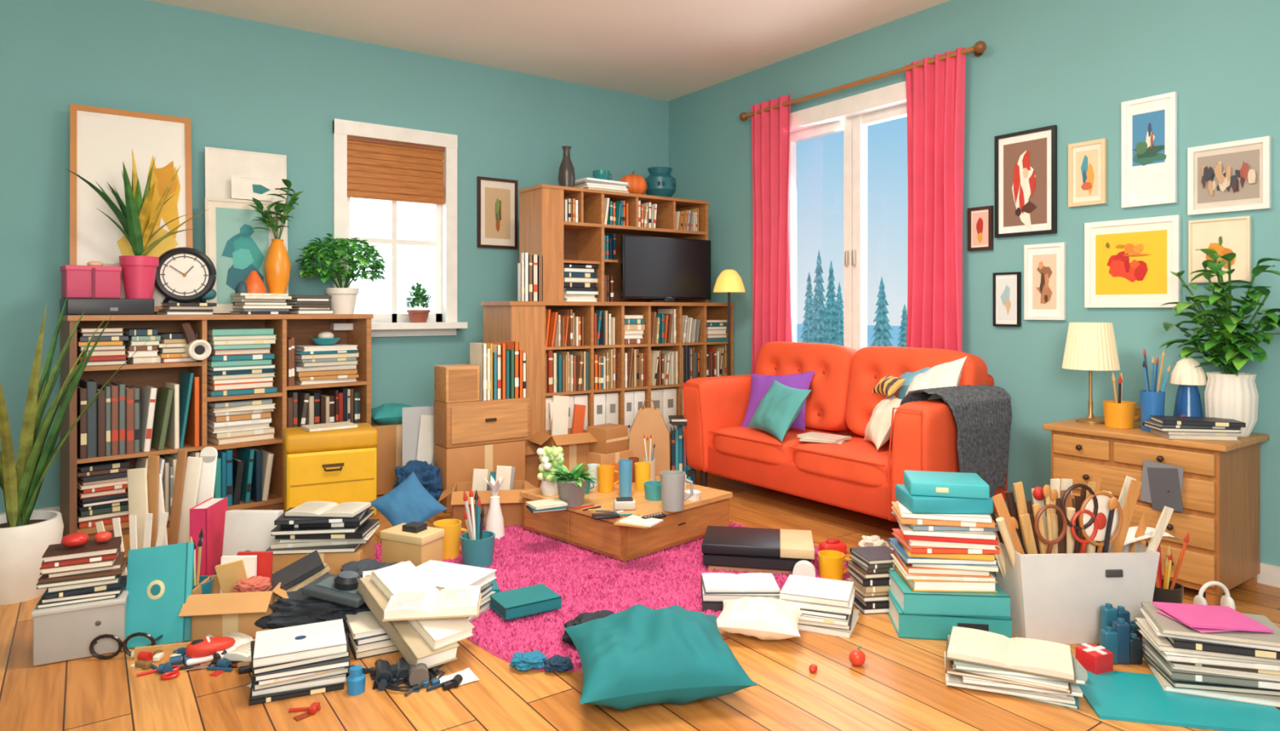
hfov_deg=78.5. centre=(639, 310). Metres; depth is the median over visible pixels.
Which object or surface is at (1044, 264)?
framed artwork
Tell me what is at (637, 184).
pumpkin
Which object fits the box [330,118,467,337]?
window
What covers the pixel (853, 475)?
sofa
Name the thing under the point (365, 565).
heap
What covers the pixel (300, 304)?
book stack
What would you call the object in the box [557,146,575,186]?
vase
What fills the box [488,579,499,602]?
book stack
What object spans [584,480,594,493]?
mug
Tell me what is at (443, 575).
book stack
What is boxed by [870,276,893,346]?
spruce tree
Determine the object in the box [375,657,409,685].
binoculars
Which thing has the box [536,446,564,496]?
flower arrangement
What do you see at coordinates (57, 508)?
baseboard
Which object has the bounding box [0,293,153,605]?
potted snake plant
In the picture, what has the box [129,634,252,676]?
scattered small items
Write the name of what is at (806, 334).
spruce tree
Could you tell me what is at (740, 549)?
book
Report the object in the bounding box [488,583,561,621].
hardcover book
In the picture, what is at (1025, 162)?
framed artwork
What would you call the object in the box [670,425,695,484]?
upright books
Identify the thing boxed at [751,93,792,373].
curtain
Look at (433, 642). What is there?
stack
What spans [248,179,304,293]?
vase
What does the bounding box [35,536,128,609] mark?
book stack
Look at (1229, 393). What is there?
leafy potted plant
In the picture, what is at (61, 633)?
storage box
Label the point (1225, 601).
headphones
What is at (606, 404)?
files
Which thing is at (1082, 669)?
magazine
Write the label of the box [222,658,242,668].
cable
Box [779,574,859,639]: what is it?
paper stack
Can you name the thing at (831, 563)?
mug
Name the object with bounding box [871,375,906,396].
striped throw pillow
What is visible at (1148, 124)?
framed artwork
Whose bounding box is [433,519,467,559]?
mug
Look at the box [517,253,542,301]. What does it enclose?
books
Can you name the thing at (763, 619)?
pillow
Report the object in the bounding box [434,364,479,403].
wooden crate
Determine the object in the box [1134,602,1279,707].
magazine stack
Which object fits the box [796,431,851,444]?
magazine stack
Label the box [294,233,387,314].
potted plant
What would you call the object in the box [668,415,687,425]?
folders
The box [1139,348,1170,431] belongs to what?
pencil cup
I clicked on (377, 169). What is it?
blind
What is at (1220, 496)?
dresser
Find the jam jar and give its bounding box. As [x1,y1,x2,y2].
[628,457,639,482]
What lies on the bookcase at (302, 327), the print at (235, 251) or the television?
the print at (235, 251)
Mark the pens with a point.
(589, 508)
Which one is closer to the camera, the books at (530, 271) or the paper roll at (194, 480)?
the paper roll at (194, 480)
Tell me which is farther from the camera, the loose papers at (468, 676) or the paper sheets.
the paper sheets
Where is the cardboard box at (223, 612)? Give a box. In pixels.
[178,551,288,642]
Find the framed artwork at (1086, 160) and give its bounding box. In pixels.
[1067,137,1106,207]
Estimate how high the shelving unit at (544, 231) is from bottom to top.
2.310 m
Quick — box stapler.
[613,497,635,510]
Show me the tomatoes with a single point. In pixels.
(75, 540)
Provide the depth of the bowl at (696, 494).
4.51 m
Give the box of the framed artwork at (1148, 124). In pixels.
[1121,91,1177,208]
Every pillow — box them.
[563,604,757,710]
[716,596,802,640]
[741,370,814,431]
[747,379,811,442]
[863,395,902,450]
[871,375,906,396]
[897,367,930,399]
[905,355,967,399]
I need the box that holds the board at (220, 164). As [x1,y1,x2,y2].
[204,146,288,301]
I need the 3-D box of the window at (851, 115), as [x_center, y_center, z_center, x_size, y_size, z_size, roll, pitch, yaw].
[1.615,-0.580,6.005,0.190,2.060,1.640,0,0,-35]
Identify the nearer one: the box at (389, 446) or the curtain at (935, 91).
the curtain at (935, 91)
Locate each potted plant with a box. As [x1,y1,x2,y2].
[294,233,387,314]
[1160,248,1279,436]
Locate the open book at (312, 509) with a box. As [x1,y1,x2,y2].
[283,501,372,519]
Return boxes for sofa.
[682,342,1008,522]
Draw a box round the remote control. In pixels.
[640,512,666,519]
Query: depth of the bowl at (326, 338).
5.62 m
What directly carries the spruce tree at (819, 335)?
on the snowy ground
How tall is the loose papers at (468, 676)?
0.013 m
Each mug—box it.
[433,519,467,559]
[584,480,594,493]
[596,465,618,493]
[634,462,650,491]
[817,550,850,581]
[1102,372,1140,429]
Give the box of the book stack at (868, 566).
[846,546,894,614]
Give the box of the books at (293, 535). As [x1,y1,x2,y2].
[266,507,379,555]
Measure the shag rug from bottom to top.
0.033 m
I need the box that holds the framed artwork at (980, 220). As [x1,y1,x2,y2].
[967,205,993,251]
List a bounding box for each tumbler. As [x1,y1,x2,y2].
[586,463,599,486]
[618,459,632,497]
[644,480,661,501]
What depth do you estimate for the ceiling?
5.83 m
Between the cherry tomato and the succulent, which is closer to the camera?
the cherry tomato
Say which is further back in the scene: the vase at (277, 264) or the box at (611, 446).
the box at (611, 446)
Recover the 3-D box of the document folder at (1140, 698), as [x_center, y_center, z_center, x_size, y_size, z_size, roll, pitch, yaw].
[1.846,1.344,2.701,0.600,0.011,0.360,0,0,12]
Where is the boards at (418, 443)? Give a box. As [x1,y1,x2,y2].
[402,406,434,466]
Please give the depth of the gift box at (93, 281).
4.65 m
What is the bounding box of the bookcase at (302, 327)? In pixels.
[57,314,373,540]
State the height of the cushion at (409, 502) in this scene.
0.341 m
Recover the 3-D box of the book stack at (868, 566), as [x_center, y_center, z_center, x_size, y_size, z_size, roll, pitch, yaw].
[1.081,1.231,3.587,0.212,0.239,0.213,0,0,-7]
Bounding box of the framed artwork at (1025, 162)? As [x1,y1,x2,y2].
[994,124,1057,238]
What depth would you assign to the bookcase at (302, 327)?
5.12 m
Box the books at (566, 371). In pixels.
[546,197,728,393]
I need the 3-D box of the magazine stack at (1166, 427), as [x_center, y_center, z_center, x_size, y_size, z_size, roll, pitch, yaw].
[2.654,0.566,3.768,0.370,0.087,0.218,0,0,13]
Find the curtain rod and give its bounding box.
[739,40,986,120]
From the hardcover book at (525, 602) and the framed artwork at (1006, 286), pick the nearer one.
the hardcover book at (525, 602)
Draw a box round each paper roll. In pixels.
[127,446,217,549]
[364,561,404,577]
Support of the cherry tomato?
on the floor
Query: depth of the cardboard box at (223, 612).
3.21 m
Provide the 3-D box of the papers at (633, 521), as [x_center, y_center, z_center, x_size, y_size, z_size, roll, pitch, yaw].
[-0.003,1.091,4.040,0.223,0.015,0.165,0,0,21]
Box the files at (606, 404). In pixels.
[546,387,684,437]
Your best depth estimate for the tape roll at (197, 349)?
4.92 m
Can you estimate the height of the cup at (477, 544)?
0.412 m
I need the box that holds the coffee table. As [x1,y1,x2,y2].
[520,476,733,561]
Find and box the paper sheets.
[301,421,357,432]
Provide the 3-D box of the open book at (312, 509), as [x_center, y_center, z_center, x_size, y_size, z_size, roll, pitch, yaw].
[-1.563,1.002,3.941,0.350,0.027,0.231,0,0,4]
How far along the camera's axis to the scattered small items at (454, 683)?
2.80 m
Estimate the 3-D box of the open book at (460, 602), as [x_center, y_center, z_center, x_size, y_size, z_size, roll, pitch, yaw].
[-0.800,1.137,3.051,0.350,0.042,0.231,0,0,-8]
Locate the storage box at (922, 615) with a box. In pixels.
[887,569,1012,640]
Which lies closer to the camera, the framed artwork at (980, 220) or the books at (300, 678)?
the books at (300, 678)
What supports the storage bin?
on the floor
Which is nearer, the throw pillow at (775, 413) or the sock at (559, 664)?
the sock at (559, 664)
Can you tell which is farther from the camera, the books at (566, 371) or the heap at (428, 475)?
the books at (566, 371)
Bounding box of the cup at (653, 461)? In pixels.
[642,434,656,480]
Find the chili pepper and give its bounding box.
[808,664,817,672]
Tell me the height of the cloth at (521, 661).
0.052 m
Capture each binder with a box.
[125,542,194,648]
[189,497,227,576]
[700,573,780,612]
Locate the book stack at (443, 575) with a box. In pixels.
[416,560,496,622]
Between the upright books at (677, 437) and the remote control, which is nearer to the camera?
the remote control
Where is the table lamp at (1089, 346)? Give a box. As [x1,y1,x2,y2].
[1062,322,1119,424]
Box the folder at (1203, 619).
[1151,601,1273,633]
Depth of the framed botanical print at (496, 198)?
6.72 m
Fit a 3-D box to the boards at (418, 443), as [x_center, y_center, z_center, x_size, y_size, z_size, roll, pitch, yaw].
[-1.432,1.012,5.439,0.466,0.674,0.198,0,0,-4]
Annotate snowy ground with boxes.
[796,324,901,346]
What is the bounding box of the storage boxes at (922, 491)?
[894,470,993,514]
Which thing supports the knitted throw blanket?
on the sofa
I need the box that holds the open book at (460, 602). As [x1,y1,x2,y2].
[382,586,482,622]
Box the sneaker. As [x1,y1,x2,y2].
[185,636,235,666]
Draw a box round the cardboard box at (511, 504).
[438,466,536,528]
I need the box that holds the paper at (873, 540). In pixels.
[858,535,888,547]
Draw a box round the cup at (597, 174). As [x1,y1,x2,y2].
[592,169,612,180]
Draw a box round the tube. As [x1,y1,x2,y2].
[408,663,429,687]
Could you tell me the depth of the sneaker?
3.00 m
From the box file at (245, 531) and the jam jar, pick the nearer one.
the box file at (245, 531)
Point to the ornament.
(253, 283)
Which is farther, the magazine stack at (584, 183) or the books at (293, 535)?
the magazine stack at (584, 183)
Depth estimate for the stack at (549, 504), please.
4.29 m
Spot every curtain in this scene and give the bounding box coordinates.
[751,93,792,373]
[905,47,965,351]
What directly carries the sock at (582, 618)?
on the shag rug
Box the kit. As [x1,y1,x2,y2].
[1075,643,1112,675]
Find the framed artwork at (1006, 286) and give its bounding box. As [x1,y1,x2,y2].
[992,271,1021,326]
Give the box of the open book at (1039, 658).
[945,626,1075,683]
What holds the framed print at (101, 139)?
on the bookcase at (302, 327)
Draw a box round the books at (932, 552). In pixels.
[888,501,999,592]
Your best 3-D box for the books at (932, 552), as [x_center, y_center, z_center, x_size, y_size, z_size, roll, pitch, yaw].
[1.305,1.003,3.366,0.410,0.318,0.351,0,0,7]
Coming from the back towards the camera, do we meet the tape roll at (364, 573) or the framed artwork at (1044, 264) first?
the framed artwork at (1044, 264)
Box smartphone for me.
[591,511,620,519]
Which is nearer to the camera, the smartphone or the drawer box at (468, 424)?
the smartphone
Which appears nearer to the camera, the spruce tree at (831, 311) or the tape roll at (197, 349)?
the tape roll at (197, 349)
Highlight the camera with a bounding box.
[301,571,364,608]
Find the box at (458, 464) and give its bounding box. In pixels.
[433,440,524,513]
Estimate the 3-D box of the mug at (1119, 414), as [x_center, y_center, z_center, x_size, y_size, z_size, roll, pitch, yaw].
[2.510,0.467,4.091,0.189,0.284,0.150,0,0,-35]
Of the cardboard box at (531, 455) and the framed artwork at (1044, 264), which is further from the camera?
the cardboard box at (531, 455)
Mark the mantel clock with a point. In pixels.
(183, 274)
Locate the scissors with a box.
[160,662,215,679]
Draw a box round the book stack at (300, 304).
[285,295,333,314]
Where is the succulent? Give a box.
[404,282,432,322]
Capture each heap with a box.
[254,587,370,633]
[336,558,405,577]
[392,460,442,502]
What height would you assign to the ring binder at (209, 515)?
0.360 m
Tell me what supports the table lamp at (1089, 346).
on the dresser
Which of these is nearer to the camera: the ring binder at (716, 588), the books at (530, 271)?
the ring binder at (716, 588)
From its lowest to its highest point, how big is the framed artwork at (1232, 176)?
0.353 m
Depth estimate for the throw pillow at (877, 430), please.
4.79 m
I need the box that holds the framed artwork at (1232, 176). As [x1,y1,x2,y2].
[1187,136,1271,215]
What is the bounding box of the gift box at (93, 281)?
[59,261,121,298]
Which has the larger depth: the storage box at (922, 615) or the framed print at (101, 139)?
the framed print at (101, 139)
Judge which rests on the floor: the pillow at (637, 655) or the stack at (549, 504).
the pillow at (637, 655)
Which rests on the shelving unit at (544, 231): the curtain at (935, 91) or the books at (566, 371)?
the books at (566, 371)
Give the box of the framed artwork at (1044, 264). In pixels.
[1023,242,1066,319]
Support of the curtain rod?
attached to the wall at (1071, 65)
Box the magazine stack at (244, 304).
[230,293,291,315]
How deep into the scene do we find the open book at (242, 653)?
3.03 m
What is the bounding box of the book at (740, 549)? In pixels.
[701,525,814,574]
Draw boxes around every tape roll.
[362,570,373,577]
[792,560,815,577]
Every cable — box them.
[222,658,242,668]
[385,669,444,692]
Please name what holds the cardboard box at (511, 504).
on the shag rug
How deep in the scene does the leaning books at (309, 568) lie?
3.37 m
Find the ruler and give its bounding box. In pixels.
[95,511,168,576]
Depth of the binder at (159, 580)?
3.17 m
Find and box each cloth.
[508,650,547,671]
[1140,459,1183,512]
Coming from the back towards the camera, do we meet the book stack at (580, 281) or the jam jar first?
the book stack at (580, 281)
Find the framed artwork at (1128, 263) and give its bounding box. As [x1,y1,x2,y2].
[1084,214,1180,307]
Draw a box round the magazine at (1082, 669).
[1072,655,1087,682]
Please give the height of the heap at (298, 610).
0.174 m
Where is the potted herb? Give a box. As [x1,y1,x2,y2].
[549,462,599,507]
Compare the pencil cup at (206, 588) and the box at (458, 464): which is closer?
the pencil cup at (206, 588)
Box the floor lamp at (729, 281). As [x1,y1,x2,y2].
[713,269,745,376]
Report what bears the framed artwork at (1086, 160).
attached to the wall at (1071, 65)
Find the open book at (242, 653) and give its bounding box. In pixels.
[215,632,255,665]
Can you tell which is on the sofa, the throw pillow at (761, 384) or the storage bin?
the throw pillow at (761, 384)
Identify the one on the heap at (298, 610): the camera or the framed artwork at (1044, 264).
the camera
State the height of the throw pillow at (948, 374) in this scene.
0.386 m
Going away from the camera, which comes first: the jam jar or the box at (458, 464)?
the jam jar
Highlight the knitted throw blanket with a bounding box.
[899,384,1012,497]
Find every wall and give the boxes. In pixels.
[0,0,668,513]
[668,0,1279,566]
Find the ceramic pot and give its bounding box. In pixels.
[644,166,675,197]
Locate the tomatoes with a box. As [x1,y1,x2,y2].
[61,531,111,546]
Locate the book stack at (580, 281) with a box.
[564,264,599,302]
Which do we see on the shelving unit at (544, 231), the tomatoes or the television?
the television
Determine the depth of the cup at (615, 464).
4.94 m
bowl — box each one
[311,331,340,346]
[684,489,701,501]
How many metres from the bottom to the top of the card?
0.160 m
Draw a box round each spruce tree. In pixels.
[799,272,813,342]
[808,250,831,343]
[824,261,842,346]
[835,282,844,346]
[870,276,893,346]
[897,304,906,346]
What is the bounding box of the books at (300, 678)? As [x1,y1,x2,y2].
[248,632,350,706]
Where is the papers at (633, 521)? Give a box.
[613,515,663,528]
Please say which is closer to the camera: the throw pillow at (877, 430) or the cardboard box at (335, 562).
the cardboard box at (335, 562)
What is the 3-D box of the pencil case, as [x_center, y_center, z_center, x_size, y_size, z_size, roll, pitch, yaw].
[1.069,1.310,4.345,0.140,0.080,0.080,0,0,-15]
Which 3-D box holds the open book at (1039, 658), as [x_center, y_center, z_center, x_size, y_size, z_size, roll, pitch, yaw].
[1.343,1.243,2.851,0.412,0.026,0.273,0,0,26]
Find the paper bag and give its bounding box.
[629,400,670,477]
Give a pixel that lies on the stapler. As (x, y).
(620, 503)
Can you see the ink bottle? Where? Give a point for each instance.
(356, 681)
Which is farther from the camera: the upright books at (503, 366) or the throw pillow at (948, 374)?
the upright books at (503, 366)
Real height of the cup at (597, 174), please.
0.090 m
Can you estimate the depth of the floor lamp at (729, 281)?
6.52 m
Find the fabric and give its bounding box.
[231,576,271,593]
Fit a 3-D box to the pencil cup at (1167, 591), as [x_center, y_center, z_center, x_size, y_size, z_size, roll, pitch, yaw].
[2.251,1.148,3.376,0.151,0.405,0.151,0,0,-17]
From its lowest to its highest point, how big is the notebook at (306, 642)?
0.032 m
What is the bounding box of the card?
[231,175,272,201]
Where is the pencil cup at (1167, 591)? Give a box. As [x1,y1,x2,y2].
[1146,527,1189,604]
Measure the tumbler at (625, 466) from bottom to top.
0.210 m
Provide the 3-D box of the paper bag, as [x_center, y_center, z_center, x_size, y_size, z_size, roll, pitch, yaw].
[0.070,1.018,5.991,0.320,0.664,0.180,0,0,0]
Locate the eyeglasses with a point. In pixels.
(122, 645)
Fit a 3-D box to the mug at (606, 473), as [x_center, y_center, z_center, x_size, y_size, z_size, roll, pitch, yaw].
[-0.195,1.024,4.761,0.139,0.150,0.110,0,0,-35]
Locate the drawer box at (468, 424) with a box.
[433,397,530,448]
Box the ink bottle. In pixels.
[346,665,365,696]
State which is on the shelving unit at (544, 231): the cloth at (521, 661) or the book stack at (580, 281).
the book stack at (580, 281)
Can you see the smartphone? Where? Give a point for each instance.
(606, 515)
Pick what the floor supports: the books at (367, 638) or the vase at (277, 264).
the books at (367, 638)
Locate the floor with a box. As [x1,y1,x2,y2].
[0,470,1279,730]
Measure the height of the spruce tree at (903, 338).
1.688 m
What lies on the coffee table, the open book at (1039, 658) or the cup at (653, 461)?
the cup at (653, 461)
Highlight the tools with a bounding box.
[988,475,1180,578]
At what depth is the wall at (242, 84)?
5.73 m
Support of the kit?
on the document folder at (1140, 698)
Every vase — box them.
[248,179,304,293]
[484,475,504,539]
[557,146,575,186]
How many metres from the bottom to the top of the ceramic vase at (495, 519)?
0.363 m
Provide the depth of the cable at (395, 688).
2.78 m
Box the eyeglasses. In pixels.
[88,632,163,659]
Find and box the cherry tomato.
[848,646,865,666]
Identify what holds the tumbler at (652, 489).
on the coffee table
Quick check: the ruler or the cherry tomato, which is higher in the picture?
the ruler
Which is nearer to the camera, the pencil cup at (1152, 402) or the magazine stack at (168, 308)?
the pencil cup at (1152, 402)
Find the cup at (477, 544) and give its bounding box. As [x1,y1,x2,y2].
[460,487,495,568]
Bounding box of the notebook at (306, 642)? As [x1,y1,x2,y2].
[253,619,346,668]
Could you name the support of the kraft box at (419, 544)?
on the shag rug
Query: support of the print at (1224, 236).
attached to the wall at (1071, 65)
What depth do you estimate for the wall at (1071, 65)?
4.69 m
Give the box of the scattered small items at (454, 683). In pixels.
[346,659,462,697]
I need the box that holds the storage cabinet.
[282,422,377,516]
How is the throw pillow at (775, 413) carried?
on the sofa
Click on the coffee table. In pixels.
(578, 527)
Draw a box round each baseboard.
[0,506,60,515]
[994,508,1279,587]
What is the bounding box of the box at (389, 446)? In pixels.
[371,422,402,495]
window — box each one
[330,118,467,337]
[787,80,906,351]
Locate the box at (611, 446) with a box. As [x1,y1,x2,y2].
[586,423,632,476]
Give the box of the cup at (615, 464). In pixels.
[611,462,618,484]
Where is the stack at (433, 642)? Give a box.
[357,560,474,669]
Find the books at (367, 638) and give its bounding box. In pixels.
[345,611,399,660]
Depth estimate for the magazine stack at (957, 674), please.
2.72 m
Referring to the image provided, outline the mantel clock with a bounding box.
[154,247,216,303]
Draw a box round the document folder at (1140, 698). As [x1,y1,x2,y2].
[1077,670,1279,730]
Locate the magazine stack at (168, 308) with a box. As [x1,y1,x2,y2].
[157,302,216,315]
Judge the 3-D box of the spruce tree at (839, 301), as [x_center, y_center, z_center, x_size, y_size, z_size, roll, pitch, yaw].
[5.611,0.376,21.997,0.660,2.347,0.679,0,0,-35]
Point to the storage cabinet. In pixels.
(338, 466)
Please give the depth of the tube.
2.80 m
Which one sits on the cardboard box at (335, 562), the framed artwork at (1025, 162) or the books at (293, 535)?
the books at (293, 535)
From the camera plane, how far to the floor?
2.74 m
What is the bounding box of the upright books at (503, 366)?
[470,341,526,400]
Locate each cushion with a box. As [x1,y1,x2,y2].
[369,471,447,526]
[371,403,413,425]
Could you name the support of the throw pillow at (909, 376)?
on the sofa
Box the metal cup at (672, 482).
[660,470,693,511]
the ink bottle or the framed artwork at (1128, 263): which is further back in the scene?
the framed artwork at (1128, 263)
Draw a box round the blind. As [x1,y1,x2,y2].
[346,135,444,204]
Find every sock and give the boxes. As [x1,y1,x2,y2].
[543,654,573,672]
[561,610,613,648]
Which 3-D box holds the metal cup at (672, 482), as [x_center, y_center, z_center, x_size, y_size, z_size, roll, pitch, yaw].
[0.196,0.999,4.334,0.177,0.200,0.140,0,0,-35]
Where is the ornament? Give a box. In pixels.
[235,271,266,293]
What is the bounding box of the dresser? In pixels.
[1042,416,1269,606]
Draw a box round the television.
[620,234,711,302]
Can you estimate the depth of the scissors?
2.91 m
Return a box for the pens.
[574,504,639,517]
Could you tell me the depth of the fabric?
3.26 m
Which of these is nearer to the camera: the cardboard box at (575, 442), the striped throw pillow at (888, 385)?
the striped throw pillow at (888, 385)
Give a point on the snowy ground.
(895, 333)
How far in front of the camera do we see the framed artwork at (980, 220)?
5.08 m
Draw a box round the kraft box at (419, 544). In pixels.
[380,521,444,567]
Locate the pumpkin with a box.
[619,171,646,194]
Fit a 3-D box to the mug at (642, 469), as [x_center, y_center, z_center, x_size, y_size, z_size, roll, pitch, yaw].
[0.016,1.019,4.795,0.100,0.160,0.100,0,0,-35]
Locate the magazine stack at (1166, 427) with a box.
[1142,415,1245,440]
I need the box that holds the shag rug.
[374,520,851,672]
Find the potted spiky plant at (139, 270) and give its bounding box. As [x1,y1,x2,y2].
[66,150,210,298]
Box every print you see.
[69,103,193,312]
[204,197,279,313]
[476,176,517,249]
[1188,215,1251,283]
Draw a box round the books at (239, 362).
[76,327,359,528]
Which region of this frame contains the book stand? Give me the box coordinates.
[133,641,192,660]
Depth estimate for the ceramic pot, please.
6.73 m
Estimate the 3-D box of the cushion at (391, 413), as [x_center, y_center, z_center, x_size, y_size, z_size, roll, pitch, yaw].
[-1.834,0.780,5.834,0.380,0.170,0.300,0,0,-35]
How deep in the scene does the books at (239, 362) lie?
5.00 m
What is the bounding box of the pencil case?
[818,538,846,554]
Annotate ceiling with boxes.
[148,0,950,101]
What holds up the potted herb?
on the coffee table
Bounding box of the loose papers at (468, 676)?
[246,667,479,688]
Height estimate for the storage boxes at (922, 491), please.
0.125 m
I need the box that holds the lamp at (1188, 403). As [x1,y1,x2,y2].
[1169,356,1206,417]
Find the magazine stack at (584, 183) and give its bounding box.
[573,177,629,193]
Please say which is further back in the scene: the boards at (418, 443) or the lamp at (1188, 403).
the boards at (418, 443)
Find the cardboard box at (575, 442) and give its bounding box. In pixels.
[527,395,597,488]
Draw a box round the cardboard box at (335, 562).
[272,536,374,575]
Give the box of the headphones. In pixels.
[1193,581,1235,609]
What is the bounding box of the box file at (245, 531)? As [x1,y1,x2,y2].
[222,510,283,556]
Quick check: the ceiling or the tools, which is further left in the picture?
the ceiling
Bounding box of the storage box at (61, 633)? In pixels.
[31,585,128,666]
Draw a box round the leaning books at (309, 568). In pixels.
[262,550,330,614]
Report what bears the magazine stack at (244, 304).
on the bookcase at (302, 327)
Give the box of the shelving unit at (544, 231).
[480,183,734,460]
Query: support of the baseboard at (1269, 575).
attached to the wall at (1071, 65)
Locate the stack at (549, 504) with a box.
[525,497,567,513]
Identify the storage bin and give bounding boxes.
[989,530,1159,644]
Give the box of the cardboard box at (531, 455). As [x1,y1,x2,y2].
[524,444,539,488]
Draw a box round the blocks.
[1099,603,1142,665]
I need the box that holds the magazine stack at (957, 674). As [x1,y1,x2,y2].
[944,635,1086,710]
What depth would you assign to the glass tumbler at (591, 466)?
4.87 m

